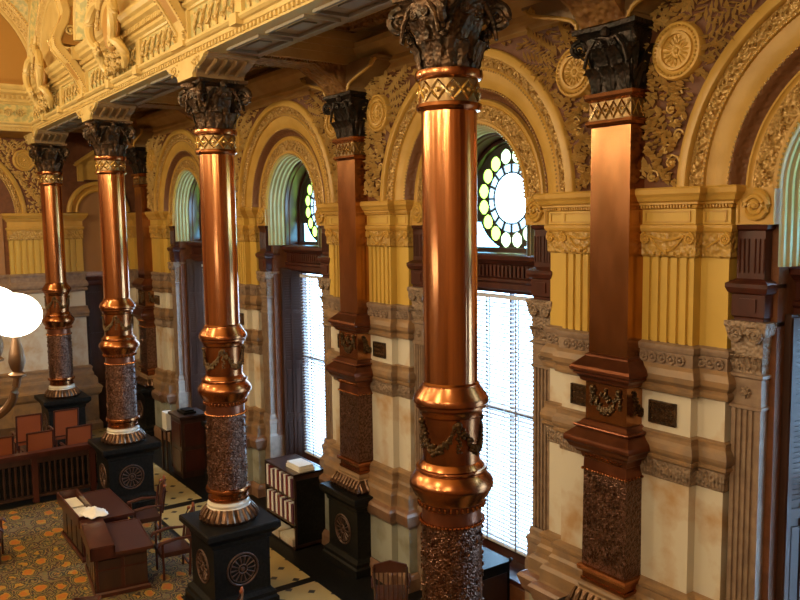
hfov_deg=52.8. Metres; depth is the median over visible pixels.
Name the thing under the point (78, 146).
wall
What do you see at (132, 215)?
pier
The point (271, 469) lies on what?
binder
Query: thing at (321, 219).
stone pilaster
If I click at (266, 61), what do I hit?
trim
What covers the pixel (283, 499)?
binder
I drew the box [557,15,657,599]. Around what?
pilaster
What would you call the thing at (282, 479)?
binder
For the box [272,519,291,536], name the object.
box
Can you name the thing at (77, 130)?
trim
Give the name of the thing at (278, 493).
binder
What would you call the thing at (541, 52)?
carved spandrel
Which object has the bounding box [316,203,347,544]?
pier
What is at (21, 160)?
rosette medallion
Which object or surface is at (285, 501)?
binder
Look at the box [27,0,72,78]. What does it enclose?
arch
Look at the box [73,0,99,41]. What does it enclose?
arch
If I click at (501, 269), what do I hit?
window
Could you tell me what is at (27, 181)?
carved spandrel
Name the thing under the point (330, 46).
trim
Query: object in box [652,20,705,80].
rosette medallion
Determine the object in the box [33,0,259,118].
trim
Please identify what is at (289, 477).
binder
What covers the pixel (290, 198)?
window
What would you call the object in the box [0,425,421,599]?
floor
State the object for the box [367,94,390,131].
rosette medallion
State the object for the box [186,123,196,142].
carved spandrel
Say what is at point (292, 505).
binder
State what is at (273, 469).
binder
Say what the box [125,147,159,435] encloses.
pilaster
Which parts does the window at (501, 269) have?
casing, arched frame, sill, dentil moulding, sash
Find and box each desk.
[56,488,134,562]
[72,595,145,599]
[79,517,153,598]
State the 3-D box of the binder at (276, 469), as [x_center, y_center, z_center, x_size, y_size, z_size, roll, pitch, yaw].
[-2.232,3.370,15.283,0.280,0.382,0.070,-5,7,-35]
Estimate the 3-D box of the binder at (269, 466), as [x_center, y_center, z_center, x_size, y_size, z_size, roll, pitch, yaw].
[-2.387,3.347,15.502,0.280,0.387,0.070,-5,7,-35]
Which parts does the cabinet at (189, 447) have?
door panel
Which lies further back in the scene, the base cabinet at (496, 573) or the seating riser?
the seating riser
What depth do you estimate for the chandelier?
6.12 m
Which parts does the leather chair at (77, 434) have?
backrest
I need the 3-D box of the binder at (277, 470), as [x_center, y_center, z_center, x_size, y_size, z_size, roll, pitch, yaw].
[-2.180,3.379,15.210,0.280,0.377,0.070,-5,7,-35]
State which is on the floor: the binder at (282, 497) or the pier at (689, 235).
the pier at (689, 235)
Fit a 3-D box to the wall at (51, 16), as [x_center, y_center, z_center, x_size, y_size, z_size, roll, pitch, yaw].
[-1.897,-6.015,10.126,0.500,3.600,25.500,-5,7,-35]
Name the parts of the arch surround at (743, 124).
bead moulding, bead moulding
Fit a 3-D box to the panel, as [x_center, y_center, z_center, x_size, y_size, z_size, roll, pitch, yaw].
[-12.013,0.398,21.406,2.900,5.250,0.029,-5,7,-35]
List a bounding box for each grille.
[154,295,159,304]
[239,313,243,324]
[373,341,385,358]
[570,382,585,406]
[648,399,676,427]
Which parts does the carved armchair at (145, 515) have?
armrest, seat, armrest, post, backrest, post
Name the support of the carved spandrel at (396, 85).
on the pier at (394, 512)
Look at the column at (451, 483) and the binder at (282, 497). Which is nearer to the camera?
the column at (451, 483)
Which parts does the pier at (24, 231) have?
impost cornice, stone cornice, plinth moulding, marble panel, marble panel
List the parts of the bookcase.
panel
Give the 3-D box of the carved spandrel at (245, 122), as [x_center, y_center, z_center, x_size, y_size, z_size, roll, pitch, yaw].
[-3.180,-3.011,16.923,0.128,2.200,2.800,-5,7,-35]
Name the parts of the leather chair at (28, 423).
seat, backrest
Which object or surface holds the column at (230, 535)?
on the floor
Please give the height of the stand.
1.000 m
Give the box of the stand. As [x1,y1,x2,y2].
[160,428,172,470]
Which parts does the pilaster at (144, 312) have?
carved panel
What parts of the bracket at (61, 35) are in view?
pearl moulding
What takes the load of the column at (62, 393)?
on the floor
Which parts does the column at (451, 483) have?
bead moulding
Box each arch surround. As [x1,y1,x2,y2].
[0,161,26,212]
[153,129,199,212]
[237,100,336,208]
[380,48,575,201]
[676,0,799,187]
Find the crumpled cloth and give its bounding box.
[76,506,108,519]
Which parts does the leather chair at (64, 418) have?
backrest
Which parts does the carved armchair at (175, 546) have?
leg, leg, armrest, seat, armrest, post, backrest, post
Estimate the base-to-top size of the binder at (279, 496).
0.367 m
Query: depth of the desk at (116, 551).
13.13 m
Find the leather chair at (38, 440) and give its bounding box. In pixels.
[21,429,53,451]
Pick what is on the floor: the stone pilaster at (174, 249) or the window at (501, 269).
the stone pilaster at (174, 249)
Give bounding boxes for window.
[175,171,205,410]
[267,155,324,464]
[477,125,534,590]
[775,130,799,599]
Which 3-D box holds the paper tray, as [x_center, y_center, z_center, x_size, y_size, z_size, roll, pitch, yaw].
[-5.094,2.636,19.215,0.300,0.090,0.440,-5,7,-35]
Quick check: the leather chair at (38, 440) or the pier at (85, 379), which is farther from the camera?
the pier at (85, 379)
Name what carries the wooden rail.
on the floor
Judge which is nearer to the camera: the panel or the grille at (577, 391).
the grille at (577, 391)
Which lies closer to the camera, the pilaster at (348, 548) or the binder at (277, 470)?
the pilaster at (348, 548)
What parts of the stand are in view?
leg, leg, leg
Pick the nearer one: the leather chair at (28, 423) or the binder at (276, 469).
the binder at (276, 469)
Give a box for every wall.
[0,13,30,138]
[0,132,134,275]
[28,0,136,65]
[179,224,795,599]
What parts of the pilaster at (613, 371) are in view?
carved panel, bead moulding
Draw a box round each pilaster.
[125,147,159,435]
[167,212,190,409]
[201,283,256,482]
[255,208,284,458]
[315,208,332,530]
[319,90,379,579]
[406,201,423,588]
[525,197,551,599]
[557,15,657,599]
[724,186,786,599]
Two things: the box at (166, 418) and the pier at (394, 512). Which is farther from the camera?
the box at (166, 418)
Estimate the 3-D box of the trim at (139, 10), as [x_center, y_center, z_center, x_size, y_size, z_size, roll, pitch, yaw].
[-8.200,-3.723,5.814,15.050,0.480,25.400,-5,7,-35]
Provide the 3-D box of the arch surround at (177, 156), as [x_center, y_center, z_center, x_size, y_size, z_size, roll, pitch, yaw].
[-5.489,-3.269,20.425,0.280,2.084,4.160,-5,7,-35]
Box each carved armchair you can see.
[0,517,5,564]
[126,475,165,539]
[150,502,194,580]
[237,587,243,599]
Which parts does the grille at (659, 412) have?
plate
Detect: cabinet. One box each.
[168,407,206,478]
[482,546,512,599]
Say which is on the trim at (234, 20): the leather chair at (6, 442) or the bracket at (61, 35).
the bracket at (61, 35)
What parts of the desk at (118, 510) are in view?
panel, panel, panel, panel, edge frame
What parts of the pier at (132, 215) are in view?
impost cornice, stone cornice, plinth moulding, marble panel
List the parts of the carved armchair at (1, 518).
seat, leg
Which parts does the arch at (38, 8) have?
bead moulding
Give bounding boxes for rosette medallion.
[12,149,34,170]
[146,149,155,170]
[234,129,241,156]
[324,108,336,139]
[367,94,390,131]
[556,48,590,97]
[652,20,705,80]
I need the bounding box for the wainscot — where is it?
[0,274,13,428]
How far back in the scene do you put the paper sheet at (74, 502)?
15.29 m
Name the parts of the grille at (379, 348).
plate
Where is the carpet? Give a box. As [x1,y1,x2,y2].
[0,500,192,599]
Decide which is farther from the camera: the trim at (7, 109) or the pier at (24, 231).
the pier at (24, 231)
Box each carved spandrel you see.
[0,138,40,212]
[146,133,170,211]
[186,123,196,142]
[234,106,267,207]
[291,89,337,202]
[362,64,417,200]
[488,21,591,190]
[639,0,765,187]
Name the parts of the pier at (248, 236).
impost cornice, stone cornice, marble panel, marble panel, plinth moulding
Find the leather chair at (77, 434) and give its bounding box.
[59,424,91,445]
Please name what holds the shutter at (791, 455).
attached to the window at (788, 535)
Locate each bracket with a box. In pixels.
[47,0,85,94]
[154,0,186,43]
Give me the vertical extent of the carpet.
0.012 m
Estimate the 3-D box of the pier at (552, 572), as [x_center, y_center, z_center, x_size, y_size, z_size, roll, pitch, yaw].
[2.067,1.823,10.129,0.620,6.302,1.323,-5,7,-35]
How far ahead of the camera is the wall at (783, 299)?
8.26 m
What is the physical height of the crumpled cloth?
0.163 m
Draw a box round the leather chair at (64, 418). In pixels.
[48,408,78,446]
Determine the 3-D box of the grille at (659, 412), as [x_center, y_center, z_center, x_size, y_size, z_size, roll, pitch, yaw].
[2.882,1.243,8.850,0.030,0.254,0.354,-5,7,-35]
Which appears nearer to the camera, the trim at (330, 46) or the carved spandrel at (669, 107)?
the carved spandrel at (669, 107)
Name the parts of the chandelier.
globe, arm, globe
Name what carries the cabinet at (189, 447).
on the floor
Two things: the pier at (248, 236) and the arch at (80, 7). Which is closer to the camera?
the arch at (80, 7)
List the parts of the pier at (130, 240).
impost cornice, stone cornice, marble panel, marble panel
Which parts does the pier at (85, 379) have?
impost cornice, stone cornice, marble panel, marble panel, plinth moulding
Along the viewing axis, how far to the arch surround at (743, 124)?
7.84 m
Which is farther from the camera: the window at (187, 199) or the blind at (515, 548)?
the window at (187, 199)
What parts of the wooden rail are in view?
post, rail, post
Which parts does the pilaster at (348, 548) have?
bead moulding, carved panel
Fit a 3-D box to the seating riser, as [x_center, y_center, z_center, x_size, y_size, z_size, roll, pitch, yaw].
[-10.968,3.870,19.625,4.100,0.150,4.050,-5,7,-35]
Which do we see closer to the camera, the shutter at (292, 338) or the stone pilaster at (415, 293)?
the stone pilaster at (415, 293)
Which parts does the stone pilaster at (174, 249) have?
reed moulding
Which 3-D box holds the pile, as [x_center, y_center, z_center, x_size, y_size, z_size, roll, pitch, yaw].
[-1.860,3.076,14.996,0.320,0.107,0.520,-5,7,-35]
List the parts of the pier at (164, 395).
impost cornice, stone cornice, marble panel, plinth moulding, marble panel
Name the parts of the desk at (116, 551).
panel, panel, lid, drawer, drawer, edge frame, drawer, drawer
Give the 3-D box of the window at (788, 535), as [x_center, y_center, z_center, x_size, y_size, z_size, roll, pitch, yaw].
[4.659,1.196,7.375,0.850,6.590,2.260,-5,7,-35]
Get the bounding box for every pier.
[0,213,49,430]
[63,213,103,429]
[126,213,138,370]
[128,212,140,377]
[145,211,177,441]
[236,207,269,497]
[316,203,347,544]
[360,200,420,593]
[517,191,596,599]
[634,184,745,599]
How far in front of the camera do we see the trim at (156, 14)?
12.80 m
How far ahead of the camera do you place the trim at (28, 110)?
13.16 m
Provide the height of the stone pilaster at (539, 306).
6.271 m
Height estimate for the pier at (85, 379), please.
6.302 m
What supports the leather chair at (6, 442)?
on the seating riser
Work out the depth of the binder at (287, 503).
14.88 m
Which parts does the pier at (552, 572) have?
plinth moulding, impost cornice, stone cornice, marble panel, marble panel, panel moulding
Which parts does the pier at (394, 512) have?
panel moulding, impost cornice, stone cornice, plinth moulding, marble panel, marble panel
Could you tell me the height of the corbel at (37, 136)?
0.280 m
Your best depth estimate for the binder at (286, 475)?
14.83 m
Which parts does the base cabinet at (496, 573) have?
panel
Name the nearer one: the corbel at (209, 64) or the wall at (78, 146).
the corbel at (209, 64)
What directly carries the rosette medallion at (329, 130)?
attached to the carved spandrel at (313, 102)
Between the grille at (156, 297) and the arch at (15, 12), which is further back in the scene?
the grille at (156, 297)
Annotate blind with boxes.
[300,274,325,458]
[478,292,532,556]
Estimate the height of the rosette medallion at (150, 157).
0.600 m
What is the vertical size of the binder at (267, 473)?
0.388 m
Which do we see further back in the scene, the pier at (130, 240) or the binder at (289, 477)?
the pier at (130, 240)
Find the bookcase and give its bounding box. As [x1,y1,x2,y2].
[265,454,325,550]
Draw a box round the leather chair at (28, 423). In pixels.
[11,413,41,453]
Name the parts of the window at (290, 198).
jamb panel, casing, dentil moulding, arched frame, sash, sill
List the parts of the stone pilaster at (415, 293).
reed moulding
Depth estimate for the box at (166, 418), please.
19.47 m
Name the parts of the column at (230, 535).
bead moulding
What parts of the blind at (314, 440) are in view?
cord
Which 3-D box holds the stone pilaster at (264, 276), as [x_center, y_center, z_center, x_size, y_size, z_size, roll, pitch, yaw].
[-2.824,1.165,17.476,0.399,6.271,0.490,-5,7,-35]
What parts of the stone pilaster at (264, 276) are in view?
reed moulding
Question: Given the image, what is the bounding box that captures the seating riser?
[0,427,25,453]
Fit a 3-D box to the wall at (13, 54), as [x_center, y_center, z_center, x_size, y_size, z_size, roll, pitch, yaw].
[-16.050,-6.089,17.008,15.350,4.460,2.180,-5,7,-35]
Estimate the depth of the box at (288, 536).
15.02 m
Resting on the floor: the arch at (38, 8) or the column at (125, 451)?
the column at (125, 451)
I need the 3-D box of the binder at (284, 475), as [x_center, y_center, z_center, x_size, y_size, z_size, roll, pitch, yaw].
[-2.024,3.402,14.990,0.280,0.370,0.070,-5,7,-35]
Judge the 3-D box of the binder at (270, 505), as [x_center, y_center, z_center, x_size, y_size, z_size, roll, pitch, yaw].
[-2.381,3.839,15.551,0.280,0.360,0.070,-5,7,-35]
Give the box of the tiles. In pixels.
[92,428,340,599]
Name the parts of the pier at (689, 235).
plinth moulding, marble panel, marble panel, panel moulding, stone cornice, impost cornice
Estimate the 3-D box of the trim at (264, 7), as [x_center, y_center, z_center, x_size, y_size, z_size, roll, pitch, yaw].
[-8.154,-2.975,6.098,15.350,0.225,25.700,-5,7,-35]
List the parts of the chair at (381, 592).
post, rail, seat, post, armrest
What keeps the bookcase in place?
on the floor
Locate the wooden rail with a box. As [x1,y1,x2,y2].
[0,442,97,504]
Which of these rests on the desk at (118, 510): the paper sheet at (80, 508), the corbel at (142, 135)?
the paper sheet at (80, 508)
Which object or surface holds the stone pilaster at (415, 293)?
on the floor
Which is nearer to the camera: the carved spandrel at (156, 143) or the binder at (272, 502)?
the binder at (272, 502)
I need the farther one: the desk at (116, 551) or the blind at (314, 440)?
the blind at (314, 440)
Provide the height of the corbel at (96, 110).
0.280 m
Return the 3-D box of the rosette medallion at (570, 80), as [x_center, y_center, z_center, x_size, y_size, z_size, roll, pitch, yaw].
[2.069,-2.686,9.489,0.117,0.600,0.600,-5,7,-35]
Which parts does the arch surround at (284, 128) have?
bead moulding, bead moulding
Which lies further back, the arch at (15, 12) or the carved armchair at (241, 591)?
the arch at (15, 12)
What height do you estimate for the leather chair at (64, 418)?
1.162 m
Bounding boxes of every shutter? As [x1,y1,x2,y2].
[186,260,205,410]
[281,269,305,458]
[782,317,799,599]
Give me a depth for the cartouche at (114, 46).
13.79 m
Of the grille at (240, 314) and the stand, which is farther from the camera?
the stand
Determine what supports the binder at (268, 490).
in the bookcase
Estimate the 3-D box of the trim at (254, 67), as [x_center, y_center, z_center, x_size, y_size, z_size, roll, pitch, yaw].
[-3.352,-4.434,14.953,1.630,0.110,4.400,-5,7,-35]
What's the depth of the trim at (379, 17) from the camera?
12.08 m
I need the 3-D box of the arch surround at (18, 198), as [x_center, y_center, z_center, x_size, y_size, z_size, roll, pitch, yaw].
[-12.110,-3.252,21.111,4.160,2.084,0.280,-5,7,-35]
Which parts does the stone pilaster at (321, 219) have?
reed moulding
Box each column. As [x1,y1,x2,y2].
[29,143,90,446]
[83,119,160,509]
[177,76,280,599]
[386,0,511,599]
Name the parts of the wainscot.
stone cornice, marble panel, plinth moulding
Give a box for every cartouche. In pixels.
[22,35,53,112]
[84,0,129,76]
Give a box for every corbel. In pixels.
[24,130,68,144]
[76,102,136,122]
[126,128,153,148]
[166,51,257,83]
[178,108,193,122]
[298,54,391,96]
[521,0,670,30]
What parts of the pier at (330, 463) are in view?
impost cornice, plinth moulding, stone cornice, panel moulding, marble panel, marble panel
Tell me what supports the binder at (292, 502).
in the bookcase
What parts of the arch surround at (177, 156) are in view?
bead moulding, bead moulding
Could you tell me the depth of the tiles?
14.38 m
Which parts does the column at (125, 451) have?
bead moulding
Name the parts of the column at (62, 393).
bead moulding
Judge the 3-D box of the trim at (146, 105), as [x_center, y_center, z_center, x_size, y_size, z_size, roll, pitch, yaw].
[-5.011,-4.141,17.245,1.300,0.032,0.660,-5,7,-35]
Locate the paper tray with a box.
[177,407,195,414]
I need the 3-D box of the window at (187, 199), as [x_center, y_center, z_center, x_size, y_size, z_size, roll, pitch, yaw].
[-5.018,-0.048,21.052,0.850,6.590,2.260,-5,7,-35]
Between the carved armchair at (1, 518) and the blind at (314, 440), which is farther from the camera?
the blind at (314, 440)
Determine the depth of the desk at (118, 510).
15.04 m
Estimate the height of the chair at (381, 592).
1.101 m
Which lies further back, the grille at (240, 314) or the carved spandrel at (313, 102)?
the grille at (240, 314)
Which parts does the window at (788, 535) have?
jamb panel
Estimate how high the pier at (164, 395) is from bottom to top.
6.302 m
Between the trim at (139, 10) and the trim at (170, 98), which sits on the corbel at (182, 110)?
the trim at (170, 98)
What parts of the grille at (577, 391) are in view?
plate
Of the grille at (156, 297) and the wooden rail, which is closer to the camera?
the wooden rail
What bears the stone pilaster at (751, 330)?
on the floor
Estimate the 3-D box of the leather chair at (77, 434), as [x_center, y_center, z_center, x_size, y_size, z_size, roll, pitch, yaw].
[-7.491,3.413,18.676,0.639,1.162,0.652,-5,7,-35]
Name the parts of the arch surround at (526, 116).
bead moulding, bead moulding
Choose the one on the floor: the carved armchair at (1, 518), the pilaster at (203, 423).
the pilaster at (203, 423)
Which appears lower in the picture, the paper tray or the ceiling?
the paper tray
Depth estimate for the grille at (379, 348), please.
13.39 m
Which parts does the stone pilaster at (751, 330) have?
reed moulding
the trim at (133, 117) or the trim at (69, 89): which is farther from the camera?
the trim at (133, 117)
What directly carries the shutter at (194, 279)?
attached to the window at (187, 199)
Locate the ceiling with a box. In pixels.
[142,4,402,111]
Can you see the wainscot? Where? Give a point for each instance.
(6, 381)
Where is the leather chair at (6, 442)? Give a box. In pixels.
[0,435,13,455]
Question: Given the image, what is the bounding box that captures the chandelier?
[0,287,42,418]
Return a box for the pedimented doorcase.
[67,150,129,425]
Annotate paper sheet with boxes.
[65,497,83,508]
[73,507,83,516]
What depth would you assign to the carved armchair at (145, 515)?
15.27 m
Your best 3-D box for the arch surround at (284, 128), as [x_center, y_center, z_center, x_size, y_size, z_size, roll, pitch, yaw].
[-2.264,-2.854,15.866,0.280,2.084,4.160,-5,7,-35]
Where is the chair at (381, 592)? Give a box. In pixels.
[371,560,410,599]
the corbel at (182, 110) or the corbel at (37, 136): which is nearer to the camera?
the corbel at (182, 110)
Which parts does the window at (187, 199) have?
casing, jamb panel, dentil moulding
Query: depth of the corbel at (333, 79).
12.89 m
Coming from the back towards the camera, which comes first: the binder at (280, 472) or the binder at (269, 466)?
the binder at (269, 466)
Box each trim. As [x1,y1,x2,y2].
[0,0,207,105]
[0,0,262,121]
[0,0,308,129]
[0,0,346,131]
[0,108,24,116]
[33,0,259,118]
[41,0,244,120]
[47,0,391,131]
[72,129,83,132]
[79,112,148,131]
[133,107,149,113]
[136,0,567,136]
[136,102,183,109]
[146,88,183,104]
[248,65,263,71]
[254,56,331,69]
[265,30,372,64]
[331,4,397,32]
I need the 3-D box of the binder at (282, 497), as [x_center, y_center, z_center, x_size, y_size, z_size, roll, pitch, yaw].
[-2.122,3.871,15.185,0.280,0.362,0.070,-5,7,-35]
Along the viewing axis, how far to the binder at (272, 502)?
15.39 m
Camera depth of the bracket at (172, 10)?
11.54 m
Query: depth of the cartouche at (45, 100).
18.15 m
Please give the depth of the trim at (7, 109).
20.26 m
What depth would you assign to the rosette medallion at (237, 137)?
17.27 m
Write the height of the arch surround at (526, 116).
2.084 m
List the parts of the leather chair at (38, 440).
backrest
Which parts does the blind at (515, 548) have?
rail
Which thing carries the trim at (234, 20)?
attached to the wall at (51, 16)
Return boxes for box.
[162,410,170,430]
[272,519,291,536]
[280,528,294,546]
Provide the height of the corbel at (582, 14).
0.430 m
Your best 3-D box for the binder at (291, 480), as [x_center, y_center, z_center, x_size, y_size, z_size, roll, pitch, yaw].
[-1.869,3.434,14.771,0.280,0.348,0.070,-5,7,-35]
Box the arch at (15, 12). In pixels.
[0,0,27,51]
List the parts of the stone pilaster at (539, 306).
reed moulding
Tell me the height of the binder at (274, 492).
0.390 m
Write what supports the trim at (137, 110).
attached to the ceiling
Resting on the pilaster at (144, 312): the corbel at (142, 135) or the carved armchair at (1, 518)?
the corbel at (142, 135)
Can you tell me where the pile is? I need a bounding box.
[286,458,314,472]
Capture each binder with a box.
[266,464,269,483]
[267,488,273,507]
[268,465,274,485]
[269,490,273,509]
[270,467,275,486]
[271,490,274,510]
[273,469,274,487]
[273,491,277,512]
[275,468,278,488]
[275,492,281,513]
[277,470,280,489]
[277,495,283,514]
[279,471,284,491]
[280,496,286,516]
[281,473,285,492]
[282,498,288,517]
[283,473,288,493]
[284,499,291,519]
[286,475,290,495]
[286,501,291,520]
[288,476,292,496]
[289,501,293,521]
[290,478,293,498]
[291,503,293,523]
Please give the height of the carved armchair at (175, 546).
1.193 m
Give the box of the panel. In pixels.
[0,215,5,274]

